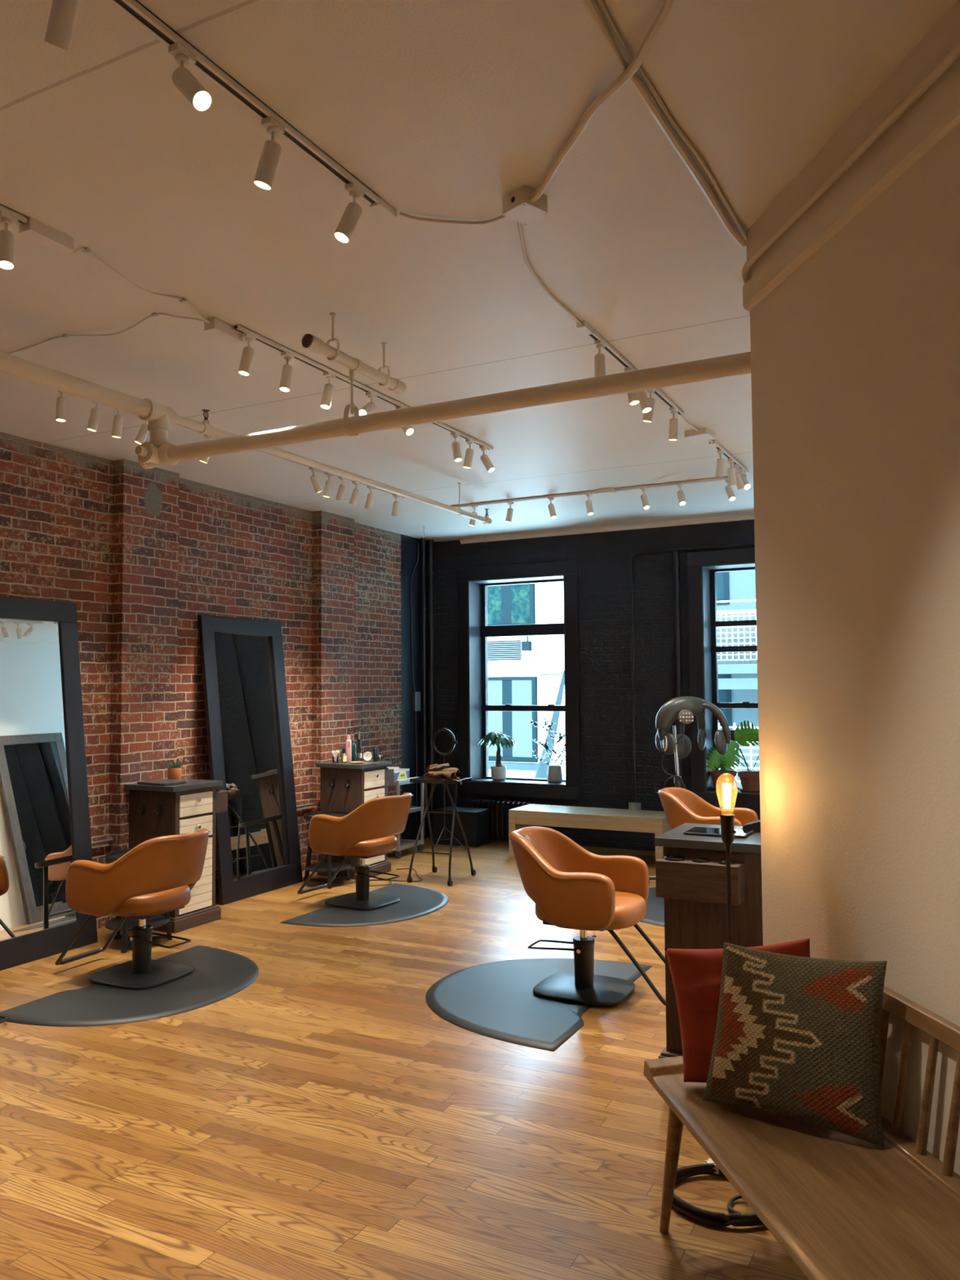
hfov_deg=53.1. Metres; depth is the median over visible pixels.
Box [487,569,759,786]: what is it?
facade
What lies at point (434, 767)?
towel
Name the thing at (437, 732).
diffuser
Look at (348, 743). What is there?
can
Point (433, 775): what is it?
towel
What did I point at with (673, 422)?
track spotlight
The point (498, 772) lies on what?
potted plant
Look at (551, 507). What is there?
track spotlight
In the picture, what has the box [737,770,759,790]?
pot
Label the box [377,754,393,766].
hair clipper
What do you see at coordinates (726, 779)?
pot
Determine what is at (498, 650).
vent
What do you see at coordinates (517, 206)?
junction box
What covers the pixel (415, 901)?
mat
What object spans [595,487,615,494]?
junction box
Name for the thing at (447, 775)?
towel
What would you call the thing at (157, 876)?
chair
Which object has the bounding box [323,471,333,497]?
track spotlight
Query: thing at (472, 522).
track spotlight
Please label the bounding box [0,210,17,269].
track spotlight
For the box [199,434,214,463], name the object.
track spotlight
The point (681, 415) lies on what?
cable
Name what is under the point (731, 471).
track spotlight
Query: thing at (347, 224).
track spotlight
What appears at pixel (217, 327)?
junction box
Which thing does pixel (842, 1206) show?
bench
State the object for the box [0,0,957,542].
ceiling
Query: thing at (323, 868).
shelf
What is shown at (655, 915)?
mat
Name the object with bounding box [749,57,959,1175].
wall
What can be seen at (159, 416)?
pipe
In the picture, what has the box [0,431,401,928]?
wall
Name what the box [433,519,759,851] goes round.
wall
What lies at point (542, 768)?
tarp
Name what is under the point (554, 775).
pot
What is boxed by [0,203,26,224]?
track
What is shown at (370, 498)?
track spotlight
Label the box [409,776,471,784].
tray
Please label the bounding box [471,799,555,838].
radiator
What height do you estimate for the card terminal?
0.066 m
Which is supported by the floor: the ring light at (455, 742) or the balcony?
the ring light at (455, 742)
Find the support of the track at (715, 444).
attached to the ceiling
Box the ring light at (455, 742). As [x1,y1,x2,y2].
[432,728,466,850]
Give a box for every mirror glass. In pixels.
[0,617,77,941]
[213,631,286,881]
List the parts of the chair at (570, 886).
pump lever, seat plate, plate, footrest frame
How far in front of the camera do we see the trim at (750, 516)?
9.22 m
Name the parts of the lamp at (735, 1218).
bulb, stem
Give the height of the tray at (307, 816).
0.035 m
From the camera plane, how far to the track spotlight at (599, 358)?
4.20 m
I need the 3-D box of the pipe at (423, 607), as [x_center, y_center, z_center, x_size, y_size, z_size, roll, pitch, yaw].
[-0.576,0.487,9.844,0.068,3.070,0.068,-2,-3,27]
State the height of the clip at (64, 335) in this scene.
0.012 m
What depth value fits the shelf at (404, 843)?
8.96 m
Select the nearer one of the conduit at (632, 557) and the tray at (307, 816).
the tray at (307, 816)
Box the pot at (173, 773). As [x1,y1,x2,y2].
[167,767,181,779]
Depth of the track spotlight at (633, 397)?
4.55 m
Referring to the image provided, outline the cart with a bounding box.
[386,776,424,858]
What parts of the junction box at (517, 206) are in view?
plate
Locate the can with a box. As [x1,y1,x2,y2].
[346,735,351,762]
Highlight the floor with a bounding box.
[0,835,808,1279]
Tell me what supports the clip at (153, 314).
attached to the ceiling
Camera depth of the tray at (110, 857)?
5.89 m
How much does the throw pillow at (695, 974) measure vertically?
0.402 m
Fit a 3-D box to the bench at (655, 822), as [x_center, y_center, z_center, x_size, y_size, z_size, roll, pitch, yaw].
[1.003,1.740,8.584,1.430,0.425,0.470,-2,-3,27]
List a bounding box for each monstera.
[706,720,759,792]
[707,746,737,791]
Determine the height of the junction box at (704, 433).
0.038 m
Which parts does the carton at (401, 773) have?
yellow panel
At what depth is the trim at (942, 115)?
2.51 m
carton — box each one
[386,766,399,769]
[393,768,409,781]
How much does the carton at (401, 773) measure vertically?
0.088 m
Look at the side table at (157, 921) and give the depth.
5.83 m
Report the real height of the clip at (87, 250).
0.012 m
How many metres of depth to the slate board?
6.29 m
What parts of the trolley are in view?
leg, leg, leg, leg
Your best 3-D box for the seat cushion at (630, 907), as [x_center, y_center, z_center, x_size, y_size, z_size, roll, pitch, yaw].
[0.558,1.349,4.853,0.530,0.107,0.456,-2,-3,27]
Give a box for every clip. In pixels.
[62,333,68,337]
[82,247,90,253]
[151,312,158,316]
[179,297,186,302]
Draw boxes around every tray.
[105,848,131,862]
[303,810,350,820]
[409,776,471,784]
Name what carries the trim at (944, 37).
attached to the wall at (855, 353)
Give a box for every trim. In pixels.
[459,513,754,543]
[742,75,959,311]
[746,0,959,260]
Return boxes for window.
[457,560,580,799]
[687,547,759,809]
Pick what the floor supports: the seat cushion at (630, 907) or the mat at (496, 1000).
the mat at (496, 1000)
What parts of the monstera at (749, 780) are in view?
stem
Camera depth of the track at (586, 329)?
4.40 m
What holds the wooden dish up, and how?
on the station at (346, 786)
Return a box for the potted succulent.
[167,761,182,779]
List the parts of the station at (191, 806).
drawer, cupboard door, drawer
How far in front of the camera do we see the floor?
3.41 m
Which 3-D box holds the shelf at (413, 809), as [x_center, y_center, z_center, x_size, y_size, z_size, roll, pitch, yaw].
[-0.818,1.579,8.929,0.400,0.035,0.420,-2,-3,27]
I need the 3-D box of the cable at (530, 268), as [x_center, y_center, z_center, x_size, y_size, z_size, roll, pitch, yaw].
[0.242,-1.337,3.549,0.094,0.034,1.052,-1,-3,16]
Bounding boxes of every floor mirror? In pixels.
[0,596,97,970]
[197,614,302,905]
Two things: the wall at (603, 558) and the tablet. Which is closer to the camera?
the tablet
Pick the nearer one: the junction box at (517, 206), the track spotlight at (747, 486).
the junction box at (517, 206)
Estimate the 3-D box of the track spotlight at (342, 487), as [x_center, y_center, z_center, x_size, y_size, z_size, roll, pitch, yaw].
[-1.000,-1.082,6.907,0.079,0.174,0.060,-2,-3,27]
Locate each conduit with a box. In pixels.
[91,802,314,844]
[528,0,674,202]
[581,0,746,247]
[596,0,746,239]
[630,542,754,800]
[742,42,959,284]
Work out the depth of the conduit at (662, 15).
2.41 m
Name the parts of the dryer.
leg, heating arm, heating arm, control panel, heating arm, heating arm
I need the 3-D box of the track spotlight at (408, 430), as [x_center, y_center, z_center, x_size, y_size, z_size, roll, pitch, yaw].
[-0.399,-1.175,5.165,0.106,0.162,0.063,-2,-3,34]
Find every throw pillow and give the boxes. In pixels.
[664,937,809,1082]
[702,942,887,1148]
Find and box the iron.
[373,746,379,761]
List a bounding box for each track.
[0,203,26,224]
[107,0,396,220]
[174,423,410,500]
[231,324,493,450]
[449,474,746,507]
[576,320,683,415]
[708,440,747,473]
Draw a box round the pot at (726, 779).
[709,769,737,788]
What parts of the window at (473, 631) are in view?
sash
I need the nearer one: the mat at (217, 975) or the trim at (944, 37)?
the trim at (944, 37)
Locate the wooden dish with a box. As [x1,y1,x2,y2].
[350,761,364,763]
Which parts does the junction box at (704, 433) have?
plate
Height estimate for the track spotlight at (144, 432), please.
0.172 m
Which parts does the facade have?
pane, pane, sill, pane, pane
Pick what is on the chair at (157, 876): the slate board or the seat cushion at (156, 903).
the seat cushion at (156, 903)
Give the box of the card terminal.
[742,819,760,832]
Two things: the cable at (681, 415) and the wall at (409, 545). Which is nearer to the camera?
the cable at (681, 415)
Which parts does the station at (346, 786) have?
drawer, drawer, cupboard door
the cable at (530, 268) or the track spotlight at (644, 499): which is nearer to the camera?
the cable at (530, 268)
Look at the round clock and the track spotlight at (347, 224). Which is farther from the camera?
the round clock
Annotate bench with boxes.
[508,804,671,860]
[643,986,959,1279]
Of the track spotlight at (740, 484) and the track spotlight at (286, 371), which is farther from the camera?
the track spotlight at (740, 484)
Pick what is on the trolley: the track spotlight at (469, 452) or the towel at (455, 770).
the towel at (455, 770)
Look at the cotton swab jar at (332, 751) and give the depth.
7.95 m
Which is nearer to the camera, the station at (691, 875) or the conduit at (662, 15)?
the conduit at (662, 15)
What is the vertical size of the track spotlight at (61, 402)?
0.173 m
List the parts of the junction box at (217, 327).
plate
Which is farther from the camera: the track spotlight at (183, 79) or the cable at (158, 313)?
the cable at (158, 313)
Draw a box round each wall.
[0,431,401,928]
[400,533,428,839]
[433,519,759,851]
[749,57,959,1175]
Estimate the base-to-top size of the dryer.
1.456 m
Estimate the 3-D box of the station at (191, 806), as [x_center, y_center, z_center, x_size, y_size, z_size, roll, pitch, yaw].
[-2.020,1.410,6.409,0.457,0.920,0.542,-2,-3,27]
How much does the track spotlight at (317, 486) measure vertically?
0.173 m
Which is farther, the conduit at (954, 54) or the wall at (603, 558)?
the wall at (603, 558)
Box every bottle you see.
[341,748,346,763]
[351,740,355,760]
[356,727,361,761]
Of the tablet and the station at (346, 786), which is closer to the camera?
the tablet
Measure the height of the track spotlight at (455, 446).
0.174 m
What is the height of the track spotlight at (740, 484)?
0.174 m
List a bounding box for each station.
[124,778,227,933]
[315,760,393,879]
[654,822,763,1058]
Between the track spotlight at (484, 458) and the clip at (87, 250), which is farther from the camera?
the track spotlight at (484, 458)
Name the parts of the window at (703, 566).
sash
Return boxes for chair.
[55,828,210,989]
[297,792,413,910]
[508,826,666,1005]
[657,786,758,829]
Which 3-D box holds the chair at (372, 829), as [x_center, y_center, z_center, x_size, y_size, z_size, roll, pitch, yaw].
[-0.886,1.480,6.910,0.878,0.778,0.598,-2,-3,32]
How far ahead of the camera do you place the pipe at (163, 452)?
3.79 m
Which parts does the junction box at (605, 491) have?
plate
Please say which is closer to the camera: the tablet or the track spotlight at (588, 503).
the tablet
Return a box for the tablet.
[683,826,754,838]
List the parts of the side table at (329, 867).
leg, leg, leg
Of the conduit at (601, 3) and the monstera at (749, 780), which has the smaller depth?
the conduit at (601, 3)
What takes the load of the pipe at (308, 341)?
hanging from the ceiling
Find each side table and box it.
[105,848,172,952]
[303,810,351,888]
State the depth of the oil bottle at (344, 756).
7.95 m
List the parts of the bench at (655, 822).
panel, panel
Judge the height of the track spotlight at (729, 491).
0.170 m
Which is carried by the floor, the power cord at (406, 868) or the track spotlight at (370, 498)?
the power cord at (406, 868)
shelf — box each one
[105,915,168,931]
[304,862,351,872]
[393,777,411,785]
[394,838,422,850]
[408,805,421,813]
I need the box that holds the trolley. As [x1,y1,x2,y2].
[406,776,475,886]
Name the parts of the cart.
post, post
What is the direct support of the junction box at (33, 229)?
attached to the ceiling
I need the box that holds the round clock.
[363,751,372,760]
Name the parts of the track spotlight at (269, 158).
stem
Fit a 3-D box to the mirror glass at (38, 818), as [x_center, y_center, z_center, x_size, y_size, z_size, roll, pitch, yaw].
[-2.670,0.779,5.587,0.205,1.827,0.665,-2,-3,27]
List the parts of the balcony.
lattice railing, railing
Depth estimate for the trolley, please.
7.71 m
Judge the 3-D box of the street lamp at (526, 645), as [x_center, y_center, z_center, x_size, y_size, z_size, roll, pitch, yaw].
[0.690,0.019,14.214,0.120,0.280,0.100,-2,-3,27]
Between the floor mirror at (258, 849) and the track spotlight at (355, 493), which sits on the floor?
the floor mirror at (258, 849)
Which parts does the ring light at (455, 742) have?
leg, leg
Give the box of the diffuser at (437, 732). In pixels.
[434,730,453,753]
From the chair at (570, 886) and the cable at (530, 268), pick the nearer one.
the cable at (530, 268)
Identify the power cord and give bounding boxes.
[0,1015,8,1023]
[349,867,422,886]
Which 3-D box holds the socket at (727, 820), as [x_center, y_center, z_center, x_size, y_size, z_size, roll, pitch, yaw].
[0.782,0.613,3.035,0.045,0.123,0.045,-2,-3,27]
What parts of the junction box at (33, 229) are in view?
plate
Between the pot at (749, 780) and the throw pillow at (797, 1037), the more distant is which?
the pot at (749, 780)
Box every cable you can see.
[7,312,208,354]
[71,248,210,324]
[399,211,506,224]
[517,222,582,324]
[679,413,698,431]
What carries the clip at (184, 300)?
attached to the ceiling
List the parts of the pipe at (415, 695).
plate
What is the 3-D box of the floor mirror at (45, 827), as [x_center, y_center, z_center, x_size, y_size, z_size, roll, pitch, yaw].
[-2.671,0.792,5.587,0.266,2.093,0.905,-2,-3,27]
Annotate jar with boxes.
[331,750,339,763]
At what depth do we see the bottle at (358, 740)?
8.06 m
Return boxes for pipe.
[0,351,491,524]
[134,351,751,469]
[301,312,406,394]
[410,542,420,830]
[420,537,426,839]
[426,539,435,837]
[671,551,683,787]
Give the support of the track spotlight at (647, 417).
attached to the track at (586, 329)
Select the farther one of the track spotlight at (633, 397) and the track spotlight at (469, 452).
the track spotlight at (469, 452)
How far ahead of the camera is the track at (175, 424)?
6.43 m
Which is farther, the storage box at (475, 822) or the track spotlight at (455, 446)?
the storage box at (475, 822)
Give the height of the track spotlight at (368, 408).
0.147 m
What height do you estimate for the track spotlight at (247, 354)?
0.174 m
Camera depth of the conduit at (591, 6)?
2.58 m
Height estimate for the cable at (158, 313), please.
0.028 m
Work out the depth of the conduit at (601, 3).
2.60 m
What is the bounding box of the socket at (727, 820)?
[720,813,734,853]
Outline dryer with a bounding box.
[648,696,730,884]
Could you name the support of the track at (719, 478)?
attached to the ceiling
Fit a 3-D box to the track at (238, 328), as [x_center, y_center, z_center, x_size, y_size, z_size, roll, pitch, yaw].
[-0.478,-1.267,5.087,0.036,0.019,2.380,-2,-3,27]
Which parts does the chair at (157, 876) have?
footrest frame, plate, seat plate, pump lever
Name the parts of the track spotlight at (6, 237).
stem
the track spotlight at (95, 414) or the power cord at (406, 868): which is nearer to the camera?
the track spotlight at (95, 414)
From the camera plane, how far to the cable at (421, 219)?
3.12 m
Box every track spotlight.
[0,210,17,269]
[44,0,79,51]
[55,390,66,422]
[86,401,101,431]
[111,408,123,438]
[134,421,149,444]
[168,42,212,111]
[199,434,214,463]
[238,333,256,376]
[253,115,284,190]
[279,351,294,391]
[309,466,322,493]
[320,371,335,408]
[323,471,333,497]
[333,182,364,243]
[335,476,346,501]
[349,480,360,505]
[358,391,377,415]
[364,485,374,509]
[391,493,399,516]
[395,405,413,435]
[450,431,462,462]
[462,439,474,468]
[469,504,477,526]
[479,445,494,472]
[505,501,513,523]
[547,497,556,519]
[585,493,593,515]
[593,339,605,377]
[624,367,639,405]
[637,390,651,413]
[640,487,649,509]
[642,388,655,422]
[668,406,678,440]
[676,483,685,505]
[715,448,724,477]
[724,478,735,501]
[727,458,736,485]
[733,463,744,489]
[737,467,751,489]
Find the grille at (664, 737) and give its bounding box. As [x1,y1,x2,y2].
[662,735,667,751]
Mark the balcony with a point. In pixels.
(737, 668)
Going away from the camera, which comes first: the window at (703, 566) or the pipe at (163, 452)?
the pipe at (163, 452)
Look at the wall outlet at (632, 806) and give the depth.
9.00 m
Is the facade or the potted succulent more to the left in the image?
the potted succulent
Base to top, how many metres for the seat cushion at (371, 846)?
0.107 m
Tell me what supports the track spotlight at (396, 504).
attached to the track at (175, 424)
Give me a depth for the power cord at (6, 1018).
4.44 m
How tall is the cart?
0.700 m
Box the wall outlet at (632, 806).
[628,802,641,809]
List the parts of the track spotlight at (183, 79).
stem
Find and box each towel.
[426,763,449,771]
[426,771,448,782]
[440,767,459,778]
[441,771,457,780]
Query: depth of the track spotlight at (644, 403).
4.70 m
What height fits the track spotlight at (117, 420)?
0.174 m
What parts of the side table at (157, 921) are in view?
leg, leg, leg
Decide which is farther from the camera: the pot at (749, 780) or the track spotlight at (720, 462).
the pot at (749, 780)
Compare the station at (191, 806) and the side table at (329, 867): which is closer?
the station at (191, 806)
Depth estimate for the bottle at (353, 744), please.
8.12 m
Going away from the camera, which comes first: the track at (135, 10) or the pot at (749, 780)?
the track at (135, 10)
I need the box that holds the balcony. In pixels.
[716,599,759,786]
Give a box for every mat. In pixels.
[0,945,258,1026]
[280,883,448,927]
[425,958,652,1051]
[640,887,664,926]
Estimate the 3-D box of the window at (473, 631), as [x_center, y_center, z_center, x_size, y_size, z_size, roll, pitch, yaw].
[0.436,0.409,9.775,1.334,2.325,0.335,-2,-3,27]
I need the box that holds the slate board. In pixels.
[137,778,186,786]
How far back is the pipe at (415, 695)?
9.73 m
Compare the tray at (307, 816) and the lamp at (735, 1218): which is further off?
the tray at (307, 816)
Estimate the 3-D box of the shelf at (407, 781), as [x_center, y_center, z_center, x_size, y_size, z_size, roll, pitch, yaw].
[-0.820,1.309,8.942,0.400,0.035,0.420,-2,-3,27]
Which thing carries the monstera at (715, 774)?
on the window at (703, 566)
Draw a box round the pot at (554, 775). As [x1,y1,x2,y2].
[546,765,562,782]
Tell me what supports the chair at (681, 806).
on the mat at (655, 915)
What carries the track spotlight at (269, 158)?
attached to the track at (135, 10)
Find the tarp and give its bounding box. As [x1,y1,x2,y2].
[534,670,564,778]
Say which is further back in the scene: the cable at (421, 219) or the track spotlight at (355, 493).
the track spotlight at (355, 493)
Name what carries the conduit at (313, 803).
attached to the wall at (140, 553)
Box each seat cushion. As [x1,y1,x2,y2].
[109,884,190,916]
[342,835,397,856]
[535,891,646,929]
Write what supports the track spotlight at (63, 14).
attached to the track at (135, 10)
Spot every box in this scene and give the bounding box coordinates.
[17,217,75,253]
[203,317,242,343]
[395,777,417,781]
[432,806,489,847]
[501,185,548,225]
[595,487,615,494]
[684,427,715,442]
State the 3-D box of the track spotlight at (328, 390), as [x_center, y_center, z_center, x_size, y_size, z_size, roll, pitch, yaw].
[-0.730,-1.193,4.605,0.054,0.174,0.076,-2,-3,27]
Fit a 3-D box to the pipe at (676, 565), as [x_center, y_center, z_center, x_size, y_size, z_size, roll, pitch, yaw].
[1.829,0.568,8.854,0.076,2.780,0.076,-2,-3,27]
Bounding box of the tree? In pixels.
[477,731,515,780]
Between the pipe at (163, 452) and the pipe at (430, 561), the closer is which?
the pipe at (163, 452)
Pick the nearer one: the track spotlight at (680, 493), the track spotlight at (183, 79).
the track spotlight at (183, 79)
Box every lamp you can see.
[521,635,531,650]
[671,773,764,1227]
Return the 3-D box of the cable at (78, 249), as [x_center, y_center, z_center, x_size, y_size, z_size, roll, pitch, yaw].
[-1.248,-1.324,3.618,0.049,0.029,0.763,-2,-3,25]
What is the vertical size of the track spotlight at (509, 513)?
0.174 m
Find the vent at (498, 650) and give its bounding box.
[487,640,521,660]

